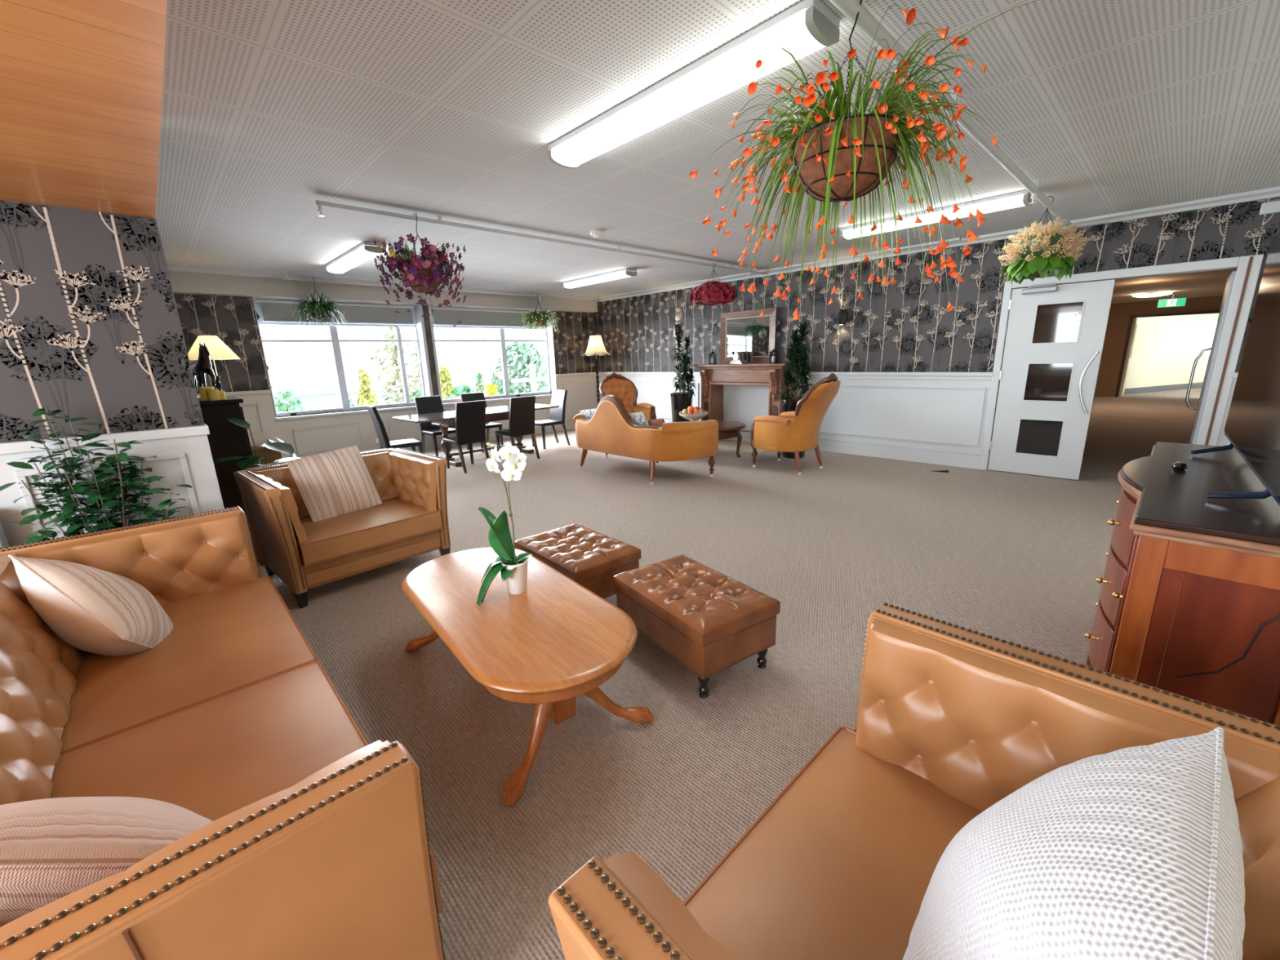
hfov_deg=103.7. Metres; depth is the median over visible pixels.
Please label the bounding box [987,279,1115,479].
door
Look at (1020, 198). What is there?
batten
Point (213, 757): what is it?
seat cushion
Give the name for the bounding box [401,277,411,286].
flower
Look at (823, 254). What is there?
flower
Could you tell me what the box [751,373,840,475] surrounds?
armchair
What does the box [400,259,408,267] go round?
flower
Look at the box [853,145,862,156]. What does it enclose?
flower
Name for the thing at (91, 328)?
wall
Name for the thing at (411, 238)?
flower
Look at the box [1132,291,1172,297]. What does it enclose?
light
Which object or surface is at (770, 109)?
flower
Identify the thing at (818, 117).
flower
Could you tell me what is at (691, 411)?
fruit
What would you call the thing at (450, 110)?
ceiling
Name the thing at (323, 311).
hanging basket
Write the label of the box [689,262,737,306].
hanging basket
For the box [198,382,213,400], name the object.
pillar candle
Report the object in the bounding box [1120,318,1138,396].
door
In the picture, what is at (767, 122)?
flower
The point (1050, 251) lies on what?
hanging basket
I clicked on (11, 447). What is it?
trim
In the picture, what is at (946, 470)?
wedge
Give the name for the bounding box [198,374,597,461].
wainscoting
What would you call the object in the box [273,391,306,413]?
round bush
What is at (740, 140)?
flower
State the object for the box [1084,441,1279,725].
sideboard
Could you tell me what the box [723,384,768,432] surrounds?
wall panel
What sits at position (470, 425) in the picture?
dining chair
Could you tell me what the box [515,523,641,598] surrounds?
tufted ottoman
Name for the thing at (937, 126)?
flower
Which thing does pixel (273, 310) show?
roller blind
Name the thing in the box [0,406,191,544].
plant
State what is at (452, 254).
flower
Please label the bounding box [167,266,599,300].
trim
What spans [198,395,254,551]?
cabinet
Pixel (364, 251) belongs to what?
batten
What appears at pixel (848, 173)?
flower
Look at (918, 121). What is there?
flower
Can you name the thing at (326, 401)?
ground
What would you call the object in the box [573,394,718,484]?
settee
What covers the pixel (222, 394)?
pillar candle
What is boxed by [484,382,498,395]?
shrub
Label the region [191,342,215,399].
statue
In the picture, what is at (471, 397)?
dining chair
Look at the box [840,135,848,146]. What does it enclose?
flower
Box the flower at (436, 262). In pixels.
[433,259,439,265]
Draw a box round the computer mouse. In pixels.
[1171,462,1187,470]
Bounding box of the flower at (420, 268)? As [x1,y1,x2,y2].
[417,267,423,274]
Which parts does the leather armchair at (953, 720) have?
arm, tufted arm panel, tufted arm panel, arm, tufted panel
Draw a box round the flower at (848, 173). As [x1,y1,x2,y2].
[844,169,850,177]
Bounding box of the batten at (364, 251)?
[325,241,386,274]
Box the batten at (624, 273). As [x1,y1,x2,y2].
[562,268,636,288]
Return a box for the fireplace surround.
[691,363,799,439]
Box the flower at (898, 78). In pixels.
[894,75,902,84]
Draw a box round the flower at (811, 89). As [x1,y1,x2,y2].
[806,84,814,95]
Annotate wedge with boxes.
[931,469,949,472]
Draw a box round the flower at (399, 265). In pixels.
[396,259,401,267]
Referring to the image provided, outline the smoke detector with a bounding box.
[590,230,601,238]
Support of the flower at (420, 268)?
on the hanging basket at (424, 273)
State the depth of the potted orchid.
2.17 m
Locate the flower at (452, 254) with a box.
[450,252,455,258]
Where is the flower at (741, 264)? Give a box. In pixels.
[739,259,743,268]
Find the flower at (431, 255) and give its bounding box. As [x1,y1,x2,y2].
[428,250,437,259]
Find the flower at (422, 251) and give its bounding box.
[420,246,428,257]
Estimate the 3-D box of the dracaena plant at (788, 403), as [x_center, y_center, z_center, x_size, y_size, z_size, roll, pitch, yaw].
[2.122,-1.213,6.830,0.450,1.818,0.554,-14,19,-42]
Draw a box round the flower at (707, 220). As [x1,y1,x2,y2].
[702,214,711,224]
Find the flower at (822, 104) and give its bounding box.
[817,97,825,108]
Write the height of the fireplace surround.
1.265 m
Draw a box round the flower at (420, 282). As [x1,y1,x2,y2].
[393,263,462,327]
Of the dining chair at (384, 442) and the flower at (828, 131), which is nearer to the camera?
the flower at (828, 131)
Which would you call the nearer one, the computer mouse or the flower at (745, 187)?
the flower at (745, 187)
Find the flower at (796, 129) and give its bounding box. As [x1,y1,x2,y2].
[791,124,799,134]
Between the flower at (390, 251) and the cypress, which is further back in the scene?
the cypress
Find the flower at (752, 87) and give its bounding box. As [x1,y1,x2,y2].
[747,81,758,94]
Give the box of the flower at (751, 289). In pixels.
[747,283,754,293]
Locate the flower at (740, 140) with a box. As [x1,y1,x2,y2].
[737,134,744,142]
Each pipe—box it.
[281,271,541,301]
[315,200,765,275]
[829,0,1076,231]
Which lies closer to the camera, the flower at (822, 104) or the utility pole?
the flower at (822, 104)
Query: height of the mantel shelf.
0.030 m
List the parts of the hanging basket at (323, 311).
wire frame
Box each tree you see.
[368,326,422,404]
[404,345,422,398]
[489,342,548,395]
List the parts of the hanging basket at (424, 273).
wire frame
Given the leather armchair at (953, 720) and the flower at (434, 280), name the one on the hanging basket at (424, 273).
the flower at (434, 280)
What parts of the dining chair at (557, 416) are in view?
leg, seat, leg, backrest, leg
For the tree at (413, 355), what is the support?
on the ground
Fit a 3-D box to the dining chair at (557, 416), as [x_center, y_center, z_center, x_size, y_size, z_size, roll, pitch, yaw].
[-1.511,-1.024,8.393,0.527,0.920,0.420,-13,18,-39]
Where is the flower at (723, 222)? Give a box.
[719,217,726,226]
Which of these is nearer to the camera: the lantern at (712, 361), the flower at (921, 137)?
the flower at (921, 137)
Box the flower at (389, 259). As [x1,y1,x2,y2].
[386,257,393,266]
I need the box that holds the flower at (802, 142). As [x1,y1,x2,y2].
[798,135,806,146]
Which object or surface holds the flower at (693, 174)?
on the hanging basket at (844, 156)
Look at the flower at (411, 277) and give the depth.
3.90 m
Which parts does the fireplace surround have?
arched panel, frieze panel, shelf moulding, arched panel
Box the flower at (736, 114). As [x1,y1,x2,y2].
[733,111,739,118]
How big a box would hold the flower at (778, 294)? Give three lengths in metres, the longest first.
0.033 x 0.028 x 0.025 m
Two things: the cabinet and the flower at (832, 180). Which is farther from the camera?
the cabinet
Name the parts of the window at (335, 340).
sill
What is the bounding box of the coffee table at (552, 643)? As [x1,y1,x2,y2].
[401,546,653,805]
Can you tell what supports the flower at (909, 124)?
on the hanging basket at (844, 156)
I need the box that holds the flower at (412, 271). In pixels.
[410,268,417,275]
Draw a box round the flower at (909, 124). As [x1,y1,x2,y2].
[906,115,915,128]
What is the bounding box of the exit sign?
[1157,293,1186,307]
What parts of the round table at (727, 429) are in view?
leg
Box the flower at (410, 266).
[408,263,417,271]
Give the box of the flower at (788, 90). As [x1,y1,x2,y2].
[786,86,791,93]
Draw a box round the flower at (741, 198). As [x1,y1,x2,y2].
[737,192,745,200]
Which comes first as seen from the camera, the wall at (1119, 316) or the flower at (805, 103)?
the flower at (805, 103)
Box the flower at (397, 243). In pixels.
[395,240,402,248]
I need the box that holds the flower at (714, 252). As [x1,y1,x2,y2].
[711,247,717,256]
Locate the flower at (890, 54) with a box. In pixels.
[885,48,895,59]
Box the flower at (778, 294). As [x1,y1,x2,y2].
[773,287,781,297]
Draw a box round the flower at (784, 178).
[781,170,788,181]
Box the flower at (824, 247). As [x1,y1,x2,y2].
[820,243,827,253]
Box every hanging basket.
[290,276,348,334]
[373,213,466,327]
[521,293,558,334]
[688,0,1037,319]
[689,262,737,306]
[997,195,1088,284]
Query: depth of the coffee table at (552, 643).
1.92 m
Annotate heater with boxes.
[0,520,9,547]
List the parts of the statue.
leg, leg, leg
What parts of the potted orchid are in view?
flower, flower, flower stem, flower, flower, flower, pot, flower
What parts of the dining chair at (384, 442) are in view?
backrest, seat, leg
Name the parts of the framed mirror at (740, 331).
frame rail, frame rail, frame rail, frame rail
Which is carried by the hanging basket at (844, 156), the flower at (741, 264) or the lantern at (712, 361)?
the flower at (741, 264)
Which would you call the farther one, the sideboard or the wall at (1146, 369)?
the wall at (1146, 369)
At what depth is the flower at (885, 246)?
1.51 m
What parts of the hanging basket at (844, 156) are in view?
wire frame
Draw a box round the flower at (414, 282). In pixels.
[413,277,419,284]
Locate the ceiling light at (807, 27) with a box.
[547,0,839,168]
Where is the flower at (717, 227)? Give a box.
[715,223,719,231]
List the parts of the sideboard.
brass knob, brass knob, drawer, brass knob, drawer, brass knob, cabinet door, drawer, frame, moulding, moulding, panel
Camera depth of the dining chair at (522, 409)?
7.19 m
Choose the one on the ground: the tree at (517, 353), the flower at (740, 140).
the tree at (517, 353)
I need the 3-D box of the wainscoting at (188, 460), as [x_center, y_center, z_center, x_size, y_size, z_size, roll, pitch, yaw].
[-3.325,0.533,1.925,2.768,1.085,0.026,-14,19,-42]
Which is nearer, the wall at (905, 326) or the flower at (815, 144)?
the flower at (815, 144)
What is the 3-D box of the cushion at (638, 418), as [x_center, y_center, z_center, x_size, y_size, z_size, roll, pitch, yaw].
[-0.029,-0.641,6.063,0.427,0.392,0.191,10,18,40]
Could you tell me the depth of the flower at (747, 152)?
1.65 m
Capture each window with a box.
[252,297,429,420]
[431,305,556,405]
[1158,320,1210,358]
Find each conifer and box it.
[356,368,377,406]
[438,364,455,399]
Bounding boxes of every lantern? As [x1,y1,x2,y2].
[708,350,716,364]
[768,347,777,364]
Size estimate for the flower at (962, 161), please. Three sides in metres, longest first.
0.031 x 0.019 x 0.018 m
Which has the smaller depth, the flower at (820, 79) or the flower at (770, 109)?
the flower at (820, 79)
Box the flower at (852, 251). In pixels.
[848,244,857,254]
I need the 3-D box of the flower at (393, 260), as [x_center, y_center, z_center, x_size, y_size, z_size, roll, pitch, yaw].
[-1.888,-1.689,3.885,0.054,0.057,0.014,2,38,15]
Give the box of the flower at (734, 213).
[731,208,736,217]
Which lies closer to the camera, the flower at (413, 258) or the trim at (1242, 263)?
the flower at (413, 258)
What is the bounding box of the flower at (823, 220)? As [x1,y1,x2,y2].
[817,214,827,224]
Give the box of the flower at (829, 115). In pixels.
[827,111,834,119]
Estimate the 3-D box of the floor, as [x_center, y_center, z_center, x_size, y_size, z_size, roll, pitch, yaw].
[6.184,-1.393,10.991,29.900,0.066,10.600,-14,19,-42]
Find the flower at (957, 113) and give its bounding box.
[955,110,961,120]
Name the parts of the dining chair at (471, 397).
backrest, leg, seat, leg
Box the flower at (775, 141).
[770,136,779,146]
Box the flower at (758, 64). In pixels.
[755,59,762,68]
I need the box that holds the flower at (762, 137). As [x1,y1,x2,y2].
[758,135,765,142]
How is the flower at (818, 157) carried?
on the hanging basket at (844, 156)
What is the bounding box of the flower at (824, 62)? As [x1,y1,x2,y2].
[822,59,827,66]
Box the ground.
[271,371,547,411]
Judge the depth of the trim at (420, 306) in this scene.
8.25 m
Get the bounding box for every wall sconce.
[673,324,679,336]
[837,308,848,324]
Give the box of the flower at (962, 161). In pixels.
[959,155,967,166]
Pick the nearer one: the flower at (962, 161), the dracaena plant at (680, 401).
the flower at (962, 161)
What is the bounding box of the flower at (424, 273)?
[379,243,466,306]
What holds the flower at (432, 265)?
on the hanging basket at (424, 273)
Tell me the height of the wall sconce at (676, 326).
0.202 m
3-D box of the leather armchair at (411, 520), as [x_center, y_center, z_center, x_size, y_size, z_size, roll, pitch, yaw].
[-2.036,0.260,3.555,0.919,0.761,1.081,11,18,41]
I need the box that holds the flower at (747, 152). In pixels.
[742,147,751,156]
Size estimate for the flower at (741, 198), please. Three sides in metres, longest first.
0.030 x 0.026 x 0.019 m
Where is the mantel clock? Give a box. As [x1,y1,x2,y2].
[728,351,753,364]
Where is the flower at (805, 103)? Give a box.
[803,94,809,107]
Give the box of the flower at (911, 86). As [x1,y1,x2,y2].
[904,80,915,91]
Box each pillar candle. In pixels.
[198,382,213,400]
[205,384,220,400]
[218,387,226,399]
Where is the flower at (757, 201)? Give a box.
[751,195,759,204]
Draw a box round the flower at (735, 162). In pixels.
[730,157,739,166]
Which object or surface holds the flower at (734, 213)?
on the hanging basket at (844, 156)
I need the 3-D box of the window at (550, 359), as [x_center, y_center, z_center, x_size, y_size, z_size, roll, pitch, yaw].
[-2.606,-2.285,9.200,2.390,1.630,0.285,-14,19,-42]
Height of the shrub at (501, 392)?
2.416 m
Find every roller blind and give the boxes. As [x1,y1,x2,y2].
[255,298,422,359]
[431,306,550,355]
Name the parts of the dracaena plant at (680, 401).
pot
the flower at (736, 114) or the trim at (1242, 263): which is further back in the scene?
the trim at (1242, 263)
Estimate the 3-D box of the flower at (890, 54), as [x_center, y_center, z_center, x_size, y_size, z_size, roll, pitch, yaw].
[0.695,-1.187,1.396,0.019,0.029,0.027,-8,15,-25]
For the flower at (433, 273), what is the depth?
3.98 m
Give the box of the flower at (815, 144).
[812,140,817,147]
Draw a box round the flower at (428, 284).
[422,279,431,287]
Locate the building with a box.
[281,345,468,395]
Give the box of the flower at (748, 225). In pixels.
[744,221,750,229]
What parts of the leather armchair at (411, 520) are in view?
leg, arm, tufted arm panel, leg, backrest, tufted panel, rail, tufted arm panel, arm, leg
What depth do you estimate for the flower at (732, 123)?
1.81 m
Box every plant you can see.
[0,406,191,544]
[213,417,299,470]
[670,333,697,422]
[775,320,814,458]
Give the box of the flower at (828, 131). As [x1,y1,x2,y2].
[822,126,832,136]
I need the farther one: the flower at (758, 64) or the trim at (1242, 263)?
the trim at (1242, 263)
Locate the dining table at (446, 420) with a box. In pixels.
[392,404,559,466]
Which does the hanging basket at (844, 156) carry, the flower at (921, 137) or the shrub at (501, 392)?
the flower at (921, 137)
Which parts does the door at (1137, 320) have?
glass pane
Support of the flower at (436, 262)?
on the hanging basket at (424, 273)
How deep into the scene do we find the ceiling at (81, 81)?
1.40 m
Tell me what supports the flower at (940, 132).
on the hanging basket at (844, 156)
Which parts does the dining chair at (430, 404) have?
leg, backrest, leg, seat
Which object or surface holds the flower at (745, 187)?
on the hanging basket at (844, 156)
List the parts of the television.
stand leg, power cord, stand leg, casing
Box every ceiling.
[0,0,167,218]
[155,0,1279,297]
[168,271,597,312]
[1111,266,1237,303]
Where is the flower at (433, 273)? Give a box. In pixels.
[431,269,440,276]
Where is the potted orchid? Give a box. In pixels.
[476,441,533,605]
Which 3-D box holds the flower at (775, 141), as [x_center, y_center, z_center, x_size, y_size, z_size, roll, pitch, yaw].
[0.417,-1.046,1.550,0.027,0.027,0.018,-3,14,-6]
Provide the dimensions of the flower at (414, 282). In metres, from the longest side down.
0.055 x 0.052 x 0.014 m
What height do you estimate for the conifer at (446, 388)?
2.971 m
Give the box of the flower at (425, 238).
[420,237,430,247]
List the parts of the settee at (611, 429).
leg, carved crest rail, leg, leg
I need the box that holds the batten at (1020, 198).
[840,189,1031,239]
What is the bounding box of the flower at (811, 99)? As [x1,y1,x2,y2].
[806,93,817,104]
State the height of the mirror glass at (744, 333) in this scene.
0.600 m
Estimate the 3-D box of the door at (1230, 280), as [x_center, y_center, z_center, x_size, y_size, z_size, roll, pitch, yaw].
[5.551,-0.964,4.986,0.800,1.990,0.141,-14,19,-42]
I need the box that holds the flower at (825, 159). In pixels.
[822,155,828,164]
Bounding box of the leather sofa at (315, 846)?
[0,506,444,959]
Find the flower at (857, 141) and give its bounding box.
[853,137,862,145]
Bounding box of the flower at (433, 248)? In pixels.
[429,244,436,251]
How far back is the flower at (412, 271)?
3.87 m
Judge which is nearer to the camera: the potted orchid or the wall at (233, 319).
the potted orchid
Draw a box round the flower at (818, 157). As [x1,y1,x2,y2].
[815,153,821,161]
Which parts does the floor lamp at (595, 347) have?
shade trim, lamp shade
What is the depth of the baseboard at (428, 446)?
9.42 m
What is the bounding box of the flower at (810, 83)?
[805,82,813,90]
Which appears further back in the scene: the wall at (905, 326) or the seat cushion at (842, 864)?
the wall at (905, 326)
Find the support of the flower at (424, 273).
on the hanging basket at (424, 273)
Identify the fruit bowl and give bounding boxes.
[679,410,708,421]
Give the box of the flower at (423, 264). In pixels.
[421,261,427,268]
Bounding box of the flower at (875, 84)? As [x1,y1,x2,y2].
[871,80,879,88]
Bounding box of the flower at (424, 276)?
[422,273,431,280]
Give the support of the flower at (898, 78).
on the hanging basket at (844, 156)
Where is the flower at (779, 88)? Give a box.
[775,84,782,94]
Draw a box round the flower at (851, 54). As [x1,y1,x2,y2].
[847,48,856,57]
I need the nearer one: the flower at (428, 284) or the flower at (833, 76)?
the flower at (833, 76)
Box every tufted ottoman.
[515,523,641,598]
[613,554,780,698]
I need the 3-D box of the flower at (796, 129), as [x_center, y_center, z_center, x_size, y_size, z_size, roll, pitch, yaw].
[0.492,-1.107,1.587,0.021,0.029,0.021,9,17,37]
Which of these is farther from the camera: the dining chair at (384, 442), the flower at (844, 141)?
the dining chair at (384, 442)
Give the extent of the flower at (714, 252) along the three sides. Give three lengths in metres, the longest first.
0.032 x 0.027 x 0.020 m
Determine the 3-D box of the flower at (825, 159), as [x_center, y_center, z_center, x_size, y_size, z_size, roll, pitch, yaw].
[0.588,-1.016,1.599,0.018,0.029,0.029,12,19,43]
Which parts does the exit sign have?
sign panel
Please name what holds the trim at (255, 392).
attached to the wall at (233, 319)
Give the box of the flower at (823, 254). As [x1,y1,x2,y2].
[817,251,826,261]
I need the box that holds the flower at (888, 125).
[884,121,892,128]
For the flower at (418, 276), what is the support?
on the hanging basket at (424, 273)
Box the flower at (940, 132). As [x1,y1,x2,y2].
[936,126,946,139]
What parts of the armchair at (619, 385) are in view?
carved frame, seat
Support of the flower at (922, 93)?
on the hanging basket at (844, 156)
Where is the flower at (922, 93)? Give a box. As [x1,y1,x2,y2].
[919,88,929,99]
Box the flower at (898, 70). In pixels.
[894,67,900,75]
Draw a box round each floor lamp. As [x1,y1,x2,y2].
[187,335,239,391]
[580,335,611,404]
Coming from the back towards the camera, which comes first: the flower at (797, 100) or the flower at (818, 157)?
the flower at (818, 157)
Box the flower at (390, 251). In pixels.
[387,248,395,257]
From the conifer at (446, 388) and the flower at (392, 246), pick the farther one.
the conifer at (446, 388)
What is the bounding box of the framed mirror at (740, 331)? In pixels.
[720,307,777,364]
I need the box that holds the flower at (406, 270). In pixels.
[404,267,414,275]
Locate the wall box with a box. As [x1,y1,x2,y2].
[1259,200,1279,214]
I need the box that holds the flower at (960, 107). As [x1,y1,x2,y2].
[956,103,966,111]
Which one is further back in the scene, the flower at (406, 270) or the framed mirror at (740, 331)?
the framed mirror at (740, 331)
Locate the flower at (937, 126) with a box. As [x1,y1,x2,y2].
[932,120,944,130]
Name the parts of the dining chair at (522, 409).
leg, seat, leg, leg, backrest, leg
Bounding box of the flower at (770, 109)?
[766,106,774,113]
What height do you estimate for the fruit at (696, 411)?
0.096 m
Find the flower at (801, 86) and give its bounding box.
[799,84,804,91]
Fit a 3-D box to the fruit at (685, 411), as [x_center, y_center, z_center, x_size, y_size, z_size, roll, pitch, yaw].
[0.625,-0.932,6.924,0.078,0.108,0.080,-14,19,-42]
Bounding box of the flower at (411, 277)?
[407,273,414,279]
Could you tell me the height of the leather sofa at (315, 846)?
0.761 m
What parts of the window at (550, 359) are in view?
sill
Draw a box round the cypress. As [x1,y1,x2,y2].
[475,372,484,394]
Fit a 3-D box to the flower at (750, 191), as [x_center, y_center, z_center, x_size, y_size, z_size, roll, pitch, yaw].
[0.400,-1.036,1.796,0.023,0.026,0.017,8,17,36]
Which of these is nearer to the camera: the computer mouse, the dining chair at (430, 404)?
the computer mouse
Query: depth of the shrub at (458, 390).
13.69 m
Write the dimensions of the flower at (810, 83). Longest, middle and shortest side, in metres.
0.025 x 0.022 x 0.019 m
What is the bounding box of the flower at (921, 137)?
[916,129,926,142]
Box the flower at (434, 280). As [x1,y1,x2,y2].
[433,275,440,283]
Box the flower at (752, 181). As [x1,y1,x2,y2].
[748,173,755,184]
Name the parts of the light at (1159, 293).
plate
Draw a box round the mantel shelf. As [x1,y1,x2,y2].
[691,363,799,366]
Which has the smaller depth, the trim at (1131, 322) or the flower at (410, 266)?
the flower at (410, 266)
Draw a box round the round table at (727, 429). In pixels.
[688,420,746,458]
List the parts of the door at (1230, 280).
handle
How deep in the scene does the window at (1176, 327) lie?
14.59 m
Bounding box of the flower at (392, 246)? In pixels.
[387,241,394,250]
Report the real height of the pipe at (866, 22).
0.166 m
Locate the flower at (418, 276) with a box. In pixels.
[413,272,421,279]
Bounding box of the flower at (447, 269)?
[445,266,450,272]
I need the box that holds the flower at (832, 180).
[828,174,836,183]
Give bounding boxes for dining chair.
[365,404,422,453]
[413,395,459,456]
[442,400,489,473]
[460,391,503,453]
[494,395,539,458]
[531,389,569,448]
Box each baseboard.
[283,422,575,462]
[726,431,981,469]
[1124,382,1203,394]
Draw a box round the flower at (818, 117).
[814,113,822,122]
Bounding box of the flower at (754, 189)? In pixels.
[751,185,757,193]
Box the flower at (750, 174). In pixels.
[745,169,753,177]
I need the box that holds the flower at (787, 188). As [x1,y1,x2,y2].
[782,182,791,192]
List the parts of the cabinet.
door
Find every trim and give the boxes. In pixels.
[0,423,209,454]
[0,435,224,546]
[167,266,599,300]
[197,372,595,397]
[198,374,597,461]
[417,304,442,402]
[422,304,439,395]
[597,186,1279,302]
[598,372,1238,380]
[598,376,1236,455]
[979,253,1263,470]
[1115,310,1219,396]
[1204,256,1253,444]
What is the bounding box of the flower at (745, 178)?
[742,171,750,181]
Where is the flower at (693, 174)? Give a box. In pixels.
[688,168,698,177]
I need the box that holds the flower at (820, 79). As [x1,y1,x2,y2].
[815,71,826,84]
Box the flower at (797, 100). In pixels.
[795,94,801,104]
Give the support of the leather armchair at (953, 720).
on the floor
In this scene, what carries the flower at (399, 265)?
on the hanging basket at (424, 273)
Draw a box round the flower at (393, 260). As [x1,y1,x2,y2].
[391,257,397,265]
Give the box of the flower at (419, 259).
[416,257,424,264]
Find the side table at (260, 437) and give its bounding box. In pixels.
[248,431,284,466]
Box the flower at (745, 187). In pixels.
[742,182,749,191]
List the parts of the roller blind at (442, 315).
rail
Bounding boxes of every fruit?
[682,408,688,414]
[687,404,693,410]
[688,408,693,414]
[693,408,699,413]
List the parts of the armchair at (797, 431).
leg, leg, seat, leg, carved frame, leg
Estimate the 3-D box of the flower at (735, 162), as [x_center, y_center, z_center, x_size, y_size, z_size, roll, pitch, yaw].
[0.366,-1.226,1.946,0.033,0.030,0.022,-4,14,-9]
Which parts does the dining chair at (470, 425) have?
leg, seat, leg, backrest, leg, leg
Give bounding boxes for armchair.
[233,448,450,608]
[548,602,1279,959]
[599,372,656,419]
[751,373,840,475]
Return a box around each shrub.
[349,399,357,406]
[410,389,422,401]
[445,384,474,399]
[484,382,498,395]
[498,384,515,395]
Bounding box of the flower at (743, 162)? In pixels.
[740,158,746,167]
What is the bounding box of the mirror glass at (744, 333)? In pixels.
[726,315,769,356]
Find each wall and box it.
[0,200,204,443]
[173,293,599,420]
[595,196,1279,372]
[1093,296,1222,396]
[1118,313,1218,396]
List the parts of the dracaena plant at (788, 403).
pot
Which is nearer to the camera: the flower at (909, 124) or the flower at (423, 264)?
the flower at (909, 124)
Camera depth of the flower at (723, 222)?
1.71 m
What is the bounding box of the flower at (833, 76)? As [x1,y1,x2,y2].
[829,71,839,80]
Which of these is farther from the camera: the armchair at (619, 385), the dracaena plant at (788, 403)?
the armchair at (619, 385)
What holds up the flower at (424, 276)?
on the hanging basket at (424, 273)
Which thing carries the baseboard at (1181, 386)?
attached to the wall at (1146, 369)
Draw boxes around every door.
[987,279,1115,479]
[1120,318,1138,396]
[1185,271,1236,444]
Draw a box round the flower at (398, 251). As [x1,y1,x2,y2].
[394,247,401,254]
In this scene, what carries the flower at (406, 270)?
on the hanging basket at (424, 273)
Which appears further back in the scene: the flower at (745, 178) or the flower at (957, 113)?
the flower at (745, 178)
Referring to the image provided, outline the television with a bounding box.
[1176,229,1279,677]
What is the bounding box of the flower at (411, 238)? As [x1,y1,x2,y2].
[406,233,414,242]
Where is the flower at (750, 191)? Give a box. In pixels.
[748,185,754,193]
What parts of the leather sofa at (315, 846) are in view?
tufted panel, tufted arm panel, arm, tufted arm panel, arm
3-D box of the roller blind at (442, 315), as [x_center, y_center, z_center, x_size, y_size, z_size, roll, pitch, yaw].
[-2.612,-2.637,9.121,2.267,0.874,0.044,-14,19,-42]
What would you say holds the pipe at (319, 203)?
attached to the ceiling at (450, 110)
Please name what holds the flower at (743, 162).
on the hanging basket at (844, 156)
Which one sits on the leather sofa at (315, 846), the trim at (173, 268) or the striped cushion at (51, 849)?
the striped cushion at (51, 849)
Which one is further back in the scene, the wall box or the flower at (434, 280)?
the wall box
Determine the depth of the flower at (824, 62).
1.49 m
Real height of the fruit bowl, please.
0.196 m
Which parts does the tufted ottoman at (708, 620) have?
tufted lid, turned leg, turned leg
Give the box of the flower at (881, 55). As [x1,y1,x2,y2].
[876,48,886,59]
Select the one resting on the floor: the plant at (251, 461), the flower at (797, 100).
the plant at (251, 461)
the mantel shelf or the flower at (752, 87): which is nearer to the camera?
the flower at (752, 87)
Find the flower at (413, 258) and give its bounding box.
[409,255,416,262]
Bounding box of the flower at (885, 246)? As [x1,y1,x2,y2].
[881,240,889,249]
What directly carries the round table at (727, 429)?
on the floor
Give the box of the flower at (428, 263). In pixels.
[424,259,431,266]
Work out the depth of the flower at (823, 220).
1.55 m
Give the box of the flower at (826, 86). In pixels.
[822,82,829,91]
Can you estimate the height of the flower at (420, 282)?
0.534 m
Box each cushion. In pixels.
[0,796,213,927]
[8,554,173,656]
[49,662,443,914]
[60,576,316,751]
[286,445,382,522]
[293,497,442,566]
[579,408,596,419]
[628,412,648,425]
[646,418,665,426]
[685,726,982,959]
[902,726,1244,959]
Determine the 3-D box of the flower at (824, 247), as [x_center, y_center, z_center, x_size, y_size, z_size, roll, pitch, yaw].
[0.586,-0.737,1.599,0.027,0.031,0.024,-14,18,-40]
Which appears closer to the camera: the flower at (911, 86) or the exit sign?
the flower at (911, 86)
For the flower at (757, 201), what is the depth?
1.84 m
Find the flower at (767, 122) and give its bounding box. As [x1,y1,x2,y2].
[763,118,771,126]
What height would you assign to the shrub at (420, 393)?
2.366 m
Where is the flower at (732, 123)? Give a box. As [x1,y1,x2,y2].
[728,120,735,128]
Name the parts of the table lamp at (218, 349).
lamp shade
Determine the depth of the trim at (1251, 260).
4.43 m
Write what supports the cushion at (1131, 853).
on the leather armchair at (953, 720)
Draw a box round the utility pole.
[511,364,547,392]
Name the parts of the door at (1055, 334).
glass pane, closer arm, glass pane, glass pane, handle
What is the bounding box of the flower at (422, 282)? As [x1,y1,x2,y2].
[419,277,427,284]
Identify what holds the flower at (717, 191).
on the hanging basket at (844, 156)
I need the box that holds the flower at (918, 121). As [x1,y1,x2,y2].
[912,115,924,125]
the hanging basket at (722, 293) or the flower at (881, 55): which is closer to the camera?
the flower at (881, 55)
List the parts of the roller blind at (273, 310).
rail, pull cord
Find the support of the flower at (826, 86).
on the hanging basket at (844, 156)
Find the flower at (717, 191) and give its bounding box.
[714,186,722,198]
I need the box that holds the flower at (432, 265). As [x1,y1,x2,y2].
[430,263,437,271]
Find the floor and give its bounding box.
[256,387,1201,959]
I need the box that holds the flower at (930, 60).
[924,55,935,66]
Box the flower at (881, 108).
[877,102,888,113]
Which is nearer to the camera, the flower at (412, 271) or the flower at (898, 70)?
the flower at (898, 70)

